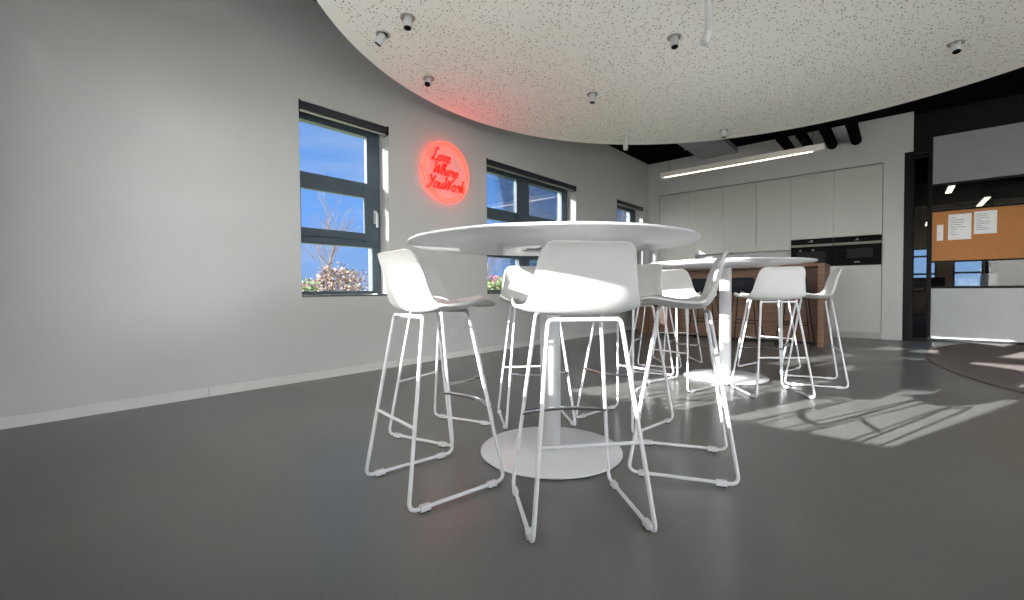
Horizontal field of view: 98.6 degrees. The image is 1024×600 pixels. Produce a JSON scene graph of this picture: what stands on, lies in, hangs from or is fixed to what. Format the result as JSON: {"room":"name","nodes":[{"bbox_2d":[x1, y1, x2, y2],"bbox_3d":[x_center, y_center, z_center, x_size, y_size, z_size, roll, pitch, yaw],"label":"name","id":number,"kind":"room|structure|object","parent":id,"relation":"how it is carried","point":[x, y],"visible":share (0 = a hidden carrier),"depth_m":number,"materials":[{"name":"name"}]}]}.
{"room":"office break room","nodes":[
{"label":"office break room","id":0,"kind":"room"},
{"bbox_2d":[0,0,647,416],"bbox_3d":[-0.033,-1.059,6.325,0.360,3.455,9.912,1,2,41],"label":"wall","id":1,"kind":"structure","parent":0,"point":[150,219],"depth_m":3.37,"materials":[{"name":"paint"}]},
{"bbox_2d":[0,325,637,429],"bbox_3d":[-0.112,0.640,5.978,0.014,0.074,9.212,1,2,41],"label":"baseboard","id":2,"kind":"structure","parent":1,"relation":"attached to","point":[20,420],"depth_m":3.44,"materials":[{"name":"paint"}]},
{"bbox_2d":[298,99,388,296],"bbox_3d":[-1.680,-0.918,4.357,0.260,1.764,0.915,1,2,41],"label":"window","id":3,"kind":"structure","parent":1,"relation":"in","point":[369,191],"depth_m":4.46,"materials":[{"name":"metal"}]},
{"bbox_2d":[422,142,468,202],"bbox_3d":[-0.775,-1.490,5.160,0.050,0.698,0.698,1,2,41],"label":"sign","id":4,"kind":"object","parent":1,"relation":"attached to","point":[461,188],"visible":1,"depth_m":5.12,"materials":[{"name":"red plastic"}]},
{"bbox_2d":[486,158,575,293],"bbox_3d":[0.278,-0.982,6.590,0.260,1.764,2.105,1,2,41],"label":"window","id":5,"kind":"structure","parent":1,"relation":"in","point":[526,196],"depth_m":6.55,"materials":[{"name":"metal"}]},
{"bbox_2d":[617,199,642,222],"bbox_3d":[2.273,-1.047,8.865,0.260,1.764,1.130,1,2,41],"label":"window","id":6,"kind":"structure","parent":1,"relation":"in","point":[625,211],"depth_m":8.96,"materials":[{"name":"metal"}]},
{"bbox_2d":[0,314,1023,599],"bbox_3d":[7.113,0.684,5.915,11.685,0.100,19.360,1,2,41],"label":"floor","id":7,"kind":"structure","parent":0,"point":[905,481],"depth_m":1.76,"materials":[{"name":"grey concrete"}]},
{"bbox_2d":[365,249,504,513],"bbox_3d":[-0.333,0.288,1.868,0.449,0.973,0.457,-1,2,-39],"label":"bar stool","id":8,"kind":"object","parent":7,"relation":"on","point":[407,287],"visible":1,"depth_m":1.76,"materials":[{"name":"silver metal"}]},
{"bbox_2d":[388,264,493,447],"bbox_3d":[-0.400,0.273,2.529,0.449,0.973,0.457,0,2,28],"label":"bar stool","id":9,"kind":"object","parent":7,"relation":"on","point":[435,283],"visible":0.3,"depth_m":2.58,"materials":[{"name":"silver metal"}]},
{"bbox_2d":[497,266,575,429],"bbox_3d":[0.137,0.264,2.749,0.457,0.973,0.449,-1,1,-8],"label":"bar stool","id":10,"kind":"object","parent":7,"relation":"on","point":[517,280],"visible":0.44,"depth_m":2.85,"materials":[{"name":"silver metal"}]},
{"bbox_2d":[408,221,700,479],"bbox_3d":[0.193,0.238,2.219,1.388,1.050,1.388,1,2,41],"label":"bar table","id":11,"kind":"object","parent":7,"relation":"on","point":[520,238],"visible":0.66,"depth_m":2.03,"materials":[{"name":"white paint"}]},
{"bbox_2d":[511,240,656,542],"bbox_3d":[0.234,0.290,1.613,0.457,0.973,0.449,-1,1,-8],"label":"bar stool","id":12,"kind":"object","parent":7,"relation":"on","point":[572,277],"visible":1,"depth_m":1.46,"materials":[{"name":"white plastic"}]},
{"bbox_2d":[575,263,673,432],"bbox_3d":[0.690,0.262,2.716,0.449,0.973,0.457,-2,2,-41],"label":"bar stool","id":13,"kind":"object","parent":7,"relation":"on","point":[649,275],"visible":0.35,"depth_m":2.72,"materials":[{"name":"silver metal"}]},
{"bbox_2d":[629,303,681,375],"bbox_3d":[1.411,0.219,4.353,0.449,0.973,0.457,0,2,30],"label":"bar stool","id":14,"kind":"object","parent":7,"relation":"on","point":[640,338],"visible":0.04,"depth_m":4.29,"materials":[{"name":"silver metal"}]},
{"bbox_2d":[653,292,702,363],"bbox_3d":[1.848,0.202,4.947,0.457,0.973,0.449,0,1,3],"label":"bar stool","id":15,"kind":"object","parent":7,"relation":"on","point":[698,293],"visible":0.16,"depth_m":4.80,"materials":[{"name":"silver metal"}]},
{"bbox_2d":[660,191,697,268],"bbox_3d":[3.568,-0.844,9.229,0.719,2.645,0.650,1,2,41],"label":"tall cabinet","id":16,"kind":"object","parent":7,"relation":"on","point":[674,209],"depth_m":8.96,"materials":[{"name":"laminate"}]},
{"bbox_2d":[647,269,719,392],"bbox_3d":[1.433,0.234,3.704,0.449,0.973,0.457,-1,2,-33],"label":"bar stool","id":17,"kind":"object","parent":7,"relation":"on","point":[676,283],"visible":0.57,"depth_m":3.56,"materials":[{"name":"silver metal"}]},
{"bbox_2d":[628,251,739,487],"bbox_3d":[0.781,0.277,2.045,0.449,0.973,0.457,0,1,20],"label":"bar stool","id":18,"kind":"object","parent":7,"relation":"on","point":[710,289],"visible":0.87,"depth_m":1.92,"materials":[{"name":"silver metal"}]},
{"bbox_2d":[689,278,718,339],"bbox_3d":[3.079,0.146,7.019,0.457,0.973,0.449,1,2,41],"label":"bar stool","id":19,"kind":"object","parent":7,"relation":"on","point":[698,284],"visible":0.33,"depth_m":6.94,"materials":[{"name":"plastic"}]},
{"bbox_2d":[649,257,817,384],"bbox_3d":[1.955,0.185,4.038,1.388,1.050,1.388,1,2,41],"label":"bar table","id":20,"kind":"object","parent":7,"relation":"on","point":[725,285],"visible":0.8,"depth_m":3.98,"materials":[{"name":"white paint"}]},
{"bbox_2d":[638,263,829,347],"bbox_3d":[3.455,0.051,7.136,2.690,1.155,0.680,1,2,41],"label":"kitchen island","id":21,"kind":"object","parent":7,"relation":"on","point":[817,274],"visible":0.47,"depth_m":6.81,"materials":[{"name":"brown wood"}]},
{"bbox_2d":[662,263,829,270],"bbox_3d":[3.451,-0.507,7.123,2.690,0.039,0.680,1,2,41],"label":"island countertop","id":22,"kind":"structure","parent":21,"relation":"on","point":[806,264],"depth_m":6.32,"materials":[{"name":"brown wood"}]},
{"bbox_2d":[731,277,763,344],"bbox_3d":[3.515,0.153,6.637,0.457,0.973,0.449,1,2,41],"label":"bar stool","id":23,"kind":"object","parent":7,"relation":"on","point":[746,285],"visible":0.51,"depth_m":6.52,"materials":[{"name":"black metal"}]},
{"bbox_2d":[737,291,800,373],"bbox_3d":[2.596,0.209,4.451,0.449,0.973,0.457,-1,2,-36],"label":"bar stool","id":24,"kind":"object","parent":7,"relation":"on","point":[741,292],"visible":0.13,"depth_m":4.42,"materials":[{"name":"silver metal"}]},
{"bbox_2d":[730,266,815,398],"bbox_3d":[2.000,0.237,3.408,0.457,0.973,0.449,0,1,4],"label":"bar stool","id":25,"kind":"object","parent":7,"relation":"on","point":[771,283],"visible":1,"depth_m":3.26,"materials":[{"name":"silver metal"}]},
{"bbox_2d":[775,277,814,347],"bbox_3d":[3.996,0.160,6.215,0.457,0.973,0.449,1,2,41],"label":"bar stool","id":26,"kind":"object","parent":7,"relation":"on","point":[808,290],"visible":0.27,"depth_m":6.11,"materials":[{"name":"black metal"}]},
{"bbox_2d":[791,171,833,330],"bbox_3d":[5.301,-0.820,7.729,0.603,2.645,0.620,1,2,41],"label":"tall cabinet","id":27,"kind":"object","parent":7,"relation":"on","point":[812,195],"visible":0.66,"depth_m":7.46,"materials":[{"name":"laminate"}]},
{"bbox_2d":[791,238,833,265],"bbox_3d":[5.185,-0.806,7.597,0.597,0.465,0.353,1,2,41],"label":"oven","id":28,"kind":"object","parent":27,"relation":"in","point":[822,249],"visible":0.8,"depth_m":7.45,"materials":[{"name":"black metal"}]},
{"bbox_2d":[779,268,848,389],"bbox_3d":[2.568,0.225,3.774,0.449,0.973,0.457,0,1,26],"label":"bar stool","id":29,"kind":"object","parent":7,"relation":"on","point":[831,283],"visible":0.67,"depth_m":3.69,"materials":[{"name":"silver metal"}]},
{"bbox_2d":[833,164,882,332],"bbox_3d":[5.760,-0.813,7.327,0.613,2.645,0.620,1,2,41],"label":"tall cabinet","id":30,"kind":"object","parent":7,"relation":"on","point":[858,192],"visible":0.92,"depth_m":7.08,"materials":[{"name":"laminate"}]},
{"bbox_2d":[834,234,881,265],"bbox_3d":[5.643,-0.800,7.195,0.607,0.465,0.353,1,2,41],"label":"oven","id":31,"kind":"object","parent":30,"relation":"in","point":[867,249],"visible":0.99,"depth_m":7.08,"materials":[{"name":"black metal"}]},
{"bbox_2d":[926,93,1023,344],"bbox_3d":[8.835,-1.072,4.501,6.670,3.455,0.100,1,2,41],"label":"partition","id":32,"kind":"object","parent":7,"relation":"on","point":[1008,110],"depth_m":6.39,"materials":[{"name":"black metal"}]},
{"bbox_2d":[930,288,1023,341],"bbox_3d":[7.199,0.212,5.962,2.228,0.750,0.035,1,2,41],"label":"panel","id":33,"kind":"object","parent":32,"relation":"attached to","point":[985,314],"visible":1,"depth_m":6.35,"materials":[{"name":"white paint"}]},
{"bbox_2d":[932,205,1023,260],"bbox_3d":[7.186,-0.942,5.928,2.228,0.730,0.034,1,2,41],"label":"cork board","id":34,"kind":"object","parent":32,"relation":"attached to","point":[1008,242],"visible":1,"depth_m":6.28,"materials":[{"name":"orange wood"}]},
{"bbox_2d":[937,225,942,240],"bbox_3d":[6.401,-1.005,6.588,0.070,0.235,0.003,1,2,41],"label":"card","id":35,"kind":"object","parent":34,"relation":"hanging from","point":[939,227],"visible":1,"depth_m":6.59,"materials":[{"name":"white paper"}]},
{"bbox_2d":[948,213,971,239],"bbox_3d":[6.555,-1.073,6.452,0.240,0.375,0.003,1,2,41],"label":"notice sheet","id":36,"kind":"object","parent":34,"relation":"attached to","point":[959,225],"visible":1,"depth_m":6.45,"materials":[{"name":"white paper"}]},
{"bbox_2d":[950,217,964,234],"bbox_3d":[6.540,-1.089,6.463,0.153,0.253,0.001,1,2,41],"label":"print","id":37,"kind":"object","parent":36,"relation":"attached to","point":[957,224],"depth_m":6.47},
{"bbox_2d":[974,210,996,233],"bbox_3d":[6.748,-1.110,6.281,0.225,0.325,0.003,1,2,41],"label":"notice sheet","id":38,"kind":"object","parent":34,"relation":"attached to","point":[985,222],"visible":1,"depth_m":6.28,"materials":[{"name":"white paper"}]},
{"bbox_2d":[976,213,989,229],"bbox_3d":[6.732,-1.122,6.294,0.138,0.222,0.001,1,2,41],"label":"print","id":39,"kind":"object","parent":38,"relation":"attached to","point":[982,219],"depth_m":6.30},
{"bbox_2d":[933,122,1023,183],"bbox_3d":[7.187,-2.082,5.910,2.228,0.710,0.030,1,2,41],"label":"panel","id":40,"kind":"object","parent":32,"relation":"attached to","point":[998,151],"visible":1,"depth_m":6.32,"materials":[{"name":"grey paint"}]},
{"bbox_2d":[926,343,1023,393],"bbox_3d":[6.654,0.721,2.118,6.730,0.009,6.425,1,2,41],"label":"carpet","id":41,"kind":"object","parent":7,"relation":"on","point":[999,365],"visible":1,"depth_m":4.71,"materials":[{"name":"carpet"}]},
{"bbox_2d":[980,274,997,285],"bbox_3d":[10.555,-0.027,9.757,0.230,1.100,0.415,1,2,41],"label":"filing cabinet","id":42,"kind":"object","parent":7,"relation":"on","point":[985,279],"visible":0.31,"depth_m":9.61,"materials":[{"name":"white paint"}]},
{"bbox_3d":[9.702,0.144,10.387,1.200,0.740,0.800,1,2,41],"label":"office desk","id":43,"kind":"object","parent":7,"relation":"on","visible":0},
{"bbox_2d":[913,277,944,289],"bbox_3d":[9.662,-0.374,10.288,0.640,0.300,0.180,1,2,41],"label":"computer monitor","id":44,"kind":"object","parent":43,"relation":"on","point":[935,281],"visible":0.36,"depth_m":10.27,"materials":[{"name":"black plastic"}]},
{"bbox_2d":[314,0,1023,164],"bbox_3d":[4.158,-2.774,2.487,11.685,0.100,10.460,1,2,41],"label":"ceiling","id":45,"kind":"structure","parent":0,"point":[1010,83],"depth_m":6.50,"materials":[{"name":"black paint"}]},
{"bbox_2d":[317,0,1023,144],"bbox_3d":[1.719,-2.393,3.000,6.120,0.655,6.120,1,2,41],"label":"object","id":46,"kind":"structure","parent":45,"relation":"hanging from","point":[527,67],"depth_m":3.77,"materials":[{"name":"white"}]},
{"bbox_2d":[374,30,390,46],"bbox_3d":[-1.000,-2.021,3.413,0.118,0.104,0.112,1,2,41],"label":"spotlight","id":47,"kind":"object","parent":46,"relation":"attached to","point":[381,36],"visible":1,"depth_m":3.39,"materials":[{"name":"metal"}]},
{"bbox_2d":[400,12,415,30],"bbox_3d":[-0.757,-2.011,3.200,0.112,0.096,0.112,1,2,41],"label":"spotlight","id":48,"kind":"object","parent":46,"relation":"attached to","point":[407,20],"visible":1,"depth_m":3.17,"materials":[{"name":"metal"}]},
{"bbox_2d":[422,75,433,86],"bbox_3d":[-0.783,-2.038,4.125,0.112,0.104,0.115,1,2,41],"label":"spotlight","id":49,"kind":"object","parent":46,"relation":"attached to","point":[427,79],"visible":1,"depth_m":4.08,"materials":[{"name":"metal"}]},
{"bbox_2d":[587,92,597,103],"bbox_3d":[0.817,-2.050,4.479,0.112,0.089,0.112,1,2,41],"label":"spotlight","id":50,"kind":"object","parent":46,"relation":"attached to","point":[591,95],"visible":1,"depth_m":4.46,"materials":[{"name":"metal"}]},
{"bbox_2d":[623,134,627,150],"bbox_3d":[1.459,-2.024,5.658,0.060,0.203,0.081,0,1,15],"label":"spotlight","id":51,"kind":"object","parent":46,"relation":"hanging from","point":[625,144],"visible":1,"depth_m":5.65,"materials":[{"name":"white paint"}]},
{"bbox_2d":[667,33,681,49],"bbox_3d":[1.280,-2.030,3.475,0.112,0.097,0.112,1,2,41],"label":"spotlight","id":52,"kind":"object","parent":46,"relation":"attached to","point":[674,38],"visible":1,"depth_m":3.45,"materials":[{"name":"metal"}]},
{"bbox_2d":[700,0,712,46],"bbox_3d":[1.323,-1.897,2.998,0.087,0.332,0.060,-1,1,-8],"label":"pipe","id":53,"kind":"object","parent":46,"relation":"hanging from","point":[707,34],"visible":1,"depth_m":2.98,"materials":[{"name":"white metal"}]},
{"bbox_2d":[719,129,728,137],"bbox_3d":[2.661,-2.086,5.535,0.112,0.089,0.112,1,2,41],"label":"spotlight","id":54,"kind":"object","parent":46,"relation":"attached to","point":[722,131],"visible":1,"depth_m":5.51,"materials":[{"name":"metal"}]},
{"bbox_2d":[946,39,965,53],"bbox_3d":[3.611,-2.049,3.586,0.112,0.101,0.112,1,2,41],"label":"spotlight","id":55,"kind":"object","parent":46,"relation":"attached to","point":[955,46],"visible":1,"depth_m":3.56,"materials":[{"name":"metal"}]},
{"bbox_2d":[677,139,737,159],"bbox_3d":[3.043,-2.758,7.371,0.690,0.115,2.812,1,2,41],"label":"air duct","id":56,"kind":"object","parent":45,"relation":"attached to","point":[702,150],"visible":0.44,"depth_m":7.95,"materials":[{"name":"grey metal"}]},
{"bbox_2d":[660,143,824,177],"bbox_3d":[3.507,-2.474,6.964,2.360,0.700,0.070,1,2,41],"label":"pendant light","id":57,"kind":"object","parent":45,"relation":"hanging from","point":[817,147],"visible":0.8,"depth_m":6.82,"materials":[{"name":"beige paint"}]},
{"bbox_2d":[664,151,812,177],"bbox_3d":[3.476,-2.128,6.996,2.160,0.008,0.044,1,2,41],"label":"diffuser","id":58,"kind":"object","parent":57,"relation":"attached to","point":[795,152],"depth_m":6.91,"materials":[{"name":"white plastic"}]},
{"bbox_2d":[770,131,794,155],"bbox_3d":[3.944,-2.631,6.581,0.156,0.373,2.807,1,2,41],"label":"pipe","id":59,"kind":"object","parent":45,"relation":"hanging from","point":[780,137],"visible":0.29,"depth_m":6.84,"materials":[{"name":"black metal"}]},
{"bbox_2d":[791,127,813,152],"bbox_3d":[4.140,-2.628,6.410,0.156,0.373,2.807,1,2,41],"label":"pipe","id":60,"kind":"object","parent":45,"relation":"hanging from","point":[800,133],"visible":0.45,"depth_m":6.67,"materials":[{"name":"black metal"}]},
{"bbox_2d":[816,122,837,148],"bbox_3d":[4.365,-2.625,6.212,0.156,0.373,2.807,1,2,41],"label":"pipe","id":61,"kind":"object","parent":45,"relation":"hanging from","point":[825,129],"visible":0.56,"depth_m":6.60,"materials":[{"name":"black metal"}]},
{"bbox_2d":[843,116,861,144],"bbox_3d":[4.598,-2.622,6.008,0.156,0.373,2.807,1,2,41],"label":"pipe","id":62,"kind":"object","parent":45,"relation":"hanging from","point":[851,123],"visible":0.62,"depth_m":6.39,"materials":[{"name":"black metal"}]},
{"bbox_2d":[648,111,913,339],"bbox_3d":[4.708,-1.135,8.294,4.173,3.455,0.700,1,2,41],"label":"wall","id":63,"kind":"structure","parent":0,"point":[887,140],"depth_m":7.12,"materials":[{"name":"paint"}]},
{"bbox_2d":[695,187,723,254],"bbox_3d":[3.952,-1.527,8.713,0.523,1.260,0.350,1,2,41],"label":"upper cabinet","id":64,"kind":"object","parent":63,"relation":"attached to","point":[709,204],"visible":0.97,"depth_m":8.57,"materials":[{"name":"laminate"}]},
{"bbox_2d":[723,182,756,253],"bbox_3d":[4.360,-1.521,8.355,0.558,1.260,0.350,1,2,41],"label":"upper cabinet","id":65,"kind":"object","parent":63,"relation":"attached to","point":[739,225],"visible":0.97,"depth_m":8.22,"materials":[{"name":"laminate"}]},
{"bbox_2d":[698,250,790,258],"bbox_3d":[4.370,-0.609,8.366,1.630,0.562,0.020,1,2,41],"label":"backsplash","id":66,"kind":"structure","parent":63,"relation":"attached to","point":[772,253],"depth_m":8.21,"materials":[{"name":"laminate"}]},
{"bbox_2d":[659,162,883,196],"bbox_3d":[4.440,-2.155,8.050,3.590,0.014,0.016,1,2,41],"label":"trim","id":67,"kind":"structure","parent":63,"relation":"attached to","point":[883,162],"depth_m":7.78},
{"bbox_2d":[756,177,791,251],"bbox_3d":[4.775,-1.516,7.991,0.543,1.260,0.350,1,2,41],"label":"upper cabinet","id":68,"kind":"object","parent":63,"relation":"attached to","point":[773,197],"visible":0.97,"depth_m":7.86,"materials":[{"name":"laminate"}]},
{"bbox_2d":[829,331,880,338],"bbox_3d":[4.482,0.551,8.134,3.570,0.095,0.030,1,2,41],"label":"trim","id":69,"kind":"structure","parent":63,"relation":"attached to","point":[868,335],"depth_m":7.14,"materials":[{"name":"metal"}]},
{"bbox_2d":[902,112,929,340],"bbox_3d":[6.166,-1.107,6.728,0.280,3.455,0.268,1,2,41],"label":"trim","id":70,"kind":"structure","parent":63,"relation":"attached to","point":[921,121],"depth_m":6.70,"materials":[{"name":"black metal"}]},
{"bbox_2d":[911,152,928,340],"bbox_3d":[6.257,-0.806,6.762,0.182,2.850,0.050,1,2,41],"label":"door","id":71,"kind":"structure","parent":63,"relation":"in","point":[923,155],"depth_m":6.77,"materials":[{"name":"black metal"}]},
{"bbox_2d":[913,196,1023,313],"bbox_3d":[13.905,-1.214,12.582,10.300,3.300,0.300,1,2,41],"label":"wall","id":72,"kind":"structure","parent":0,"point":[1010,272],"depth_m":13.13,"materials":[{"name":"black paint"}]},
{"bbox_2d":[914,248,936,276],"bbox_3d":[12.541,-1.030,13.638,0.860,1.100,0.080,1,2,41],"label":"window","id":73,"kind":"structure","parent":72,"relation":"in","point":[934,273],"depth_m":13.51,"materials":[{"name":"metal"}]},
{"bbox_2d":[953,261,983,285],"bbox_3d":[13.367,-0.868,12.918,0.625,1.400,0.080,1,2,41],"label":"window","id":74,"kind":"structure","parent":72,"relation":"in","point":[982,262],"depth_m":12.95,"materials":[{"name":"metal"}]},
{"bbox_2d":[985,199,992,273],"bbox_3d":[13.598,-1.212,12.572,0.130,3.300,0.120,1,2,41],"label":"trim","id":75,"kind":"structure","parent":72,"relation":"attached to","point":[988,264],"depth_m":12.52,"materials":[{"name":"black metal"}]},
{"bbox_2d":[915,157,1023,206],"bbox_3d":[11.060,-2.846,9.310,10.300,0.150,8.900,1,2,41],"label":"ceiling","id":76,"kind":"structure","parent":0,"point":[1007,187],"depth_m":11.27,"materials":[{"name":"black paint"}]},
{"bbox_2d":[945,184,955,193],"bbox_3d":[9.853,-2.627,9.909,0.120,0.300,1.000,1,2,41],"label":"strip light","id":77,"kind":"object","parent":76,"relation":"hanging from","point":[949,188],"visible":0.74,"depth_m":9.79,"materials":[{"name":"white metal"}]},
{"bbox_2d":[976,190,991,205],"bbox_3d":[12.146,-2.675,11.355,0.120,0.300,1.600,1,2,41],"label":"strip light","id":78,"kind":"object","parent":76,"relation":"hanging from","point":[984,198],"visible":0.99,"depth_m":11.17,"materials":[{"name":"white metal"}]},
{"bbox_2d":[977,197,989,205],"bbox_3d":[12.147,-2.530,11.359,0.100,0.010,1.560,1,2,41],"label":"diffuser","id":79,"kind":"object","parent":78,"relation":"attached to","point":[983,199],"depth_m":11.29,"materials":[{"name":"white plastic"}]},
{"label":"outside","id":80,"kind":"structure","parent":0,"visible":0},
{"bbox_3d":[26.374,0.201,30.092,240.000,0.100,200.000,1,2,41],"label":"ground","id":81,"kind":"structure","parent":80,"visible":0},
{"bbox_2d":[302,275,320,290],"bbox_3d":[-4.801,0.128,10.235,0.699,1.426,0.574,0,1,0],"label":"shrub","id":82,"kind":"object","parent":81,"relation":"on","point":[312,286],"visible":0.18,"depth_m":10.14,"materials":[{"name":"green plant"}]},
{"bbox_2d":[301,166,356,294],"bbox_3d":[-5.184,-1.560,12.769,1.848,4.621,1.713,-1,1,-13],"label":"bare tree","id":83,"kind":"object","parent":81,"relation":"on","point":[333,250],"visible":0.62,"depth_m":12.63,"materials":[{"name":"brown plant"}]},
{"bbox_2d":[313,262,363,294],"bbox_3d":[-4.755,-0.111,12.007,1.362,1.855,0.765,0,1,0],"label":"hedge","id":84,"kind":"object","parent":81,"relation":"on","point":[345,272],"visible":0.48,"depth_m":11.90,"materials":[{"name":"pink plant"}]},
{"bbox_2d":[358,269,368,290],"bbox_3d":[-3.386,0.032,10.303,0.467,1.523,0.443,0,1,0],"label":"shrub","id":85,"kind":"object","parent":81,"relation":"on","point":[364,282],"visible":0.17,"depth_m":10.29,"materials":[{"name":"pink plant"}]},
{"bbox_2d":[487,275,503,292],"bbox_3d":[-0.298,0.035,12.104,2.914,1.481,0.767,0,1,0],"label":"hedge","id":86,"kind":"object","parent":81,"relation":"on","point":[492,286],"visible":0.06,"depth_m":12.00,"materials":[{"name":"green plant"}]},
{"bbox_2d":[487,222,506,280],"bbox_3d":[-1.077,-2.167,22.168,2.573,5.351,2.714,0,1,5],"label":"bare tree","id":87,"kind":"object","parent":81,"relation":"on","point":[495,260],"visible":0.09,"depth_m":22.17,"materials":[{"name":"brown plant"}]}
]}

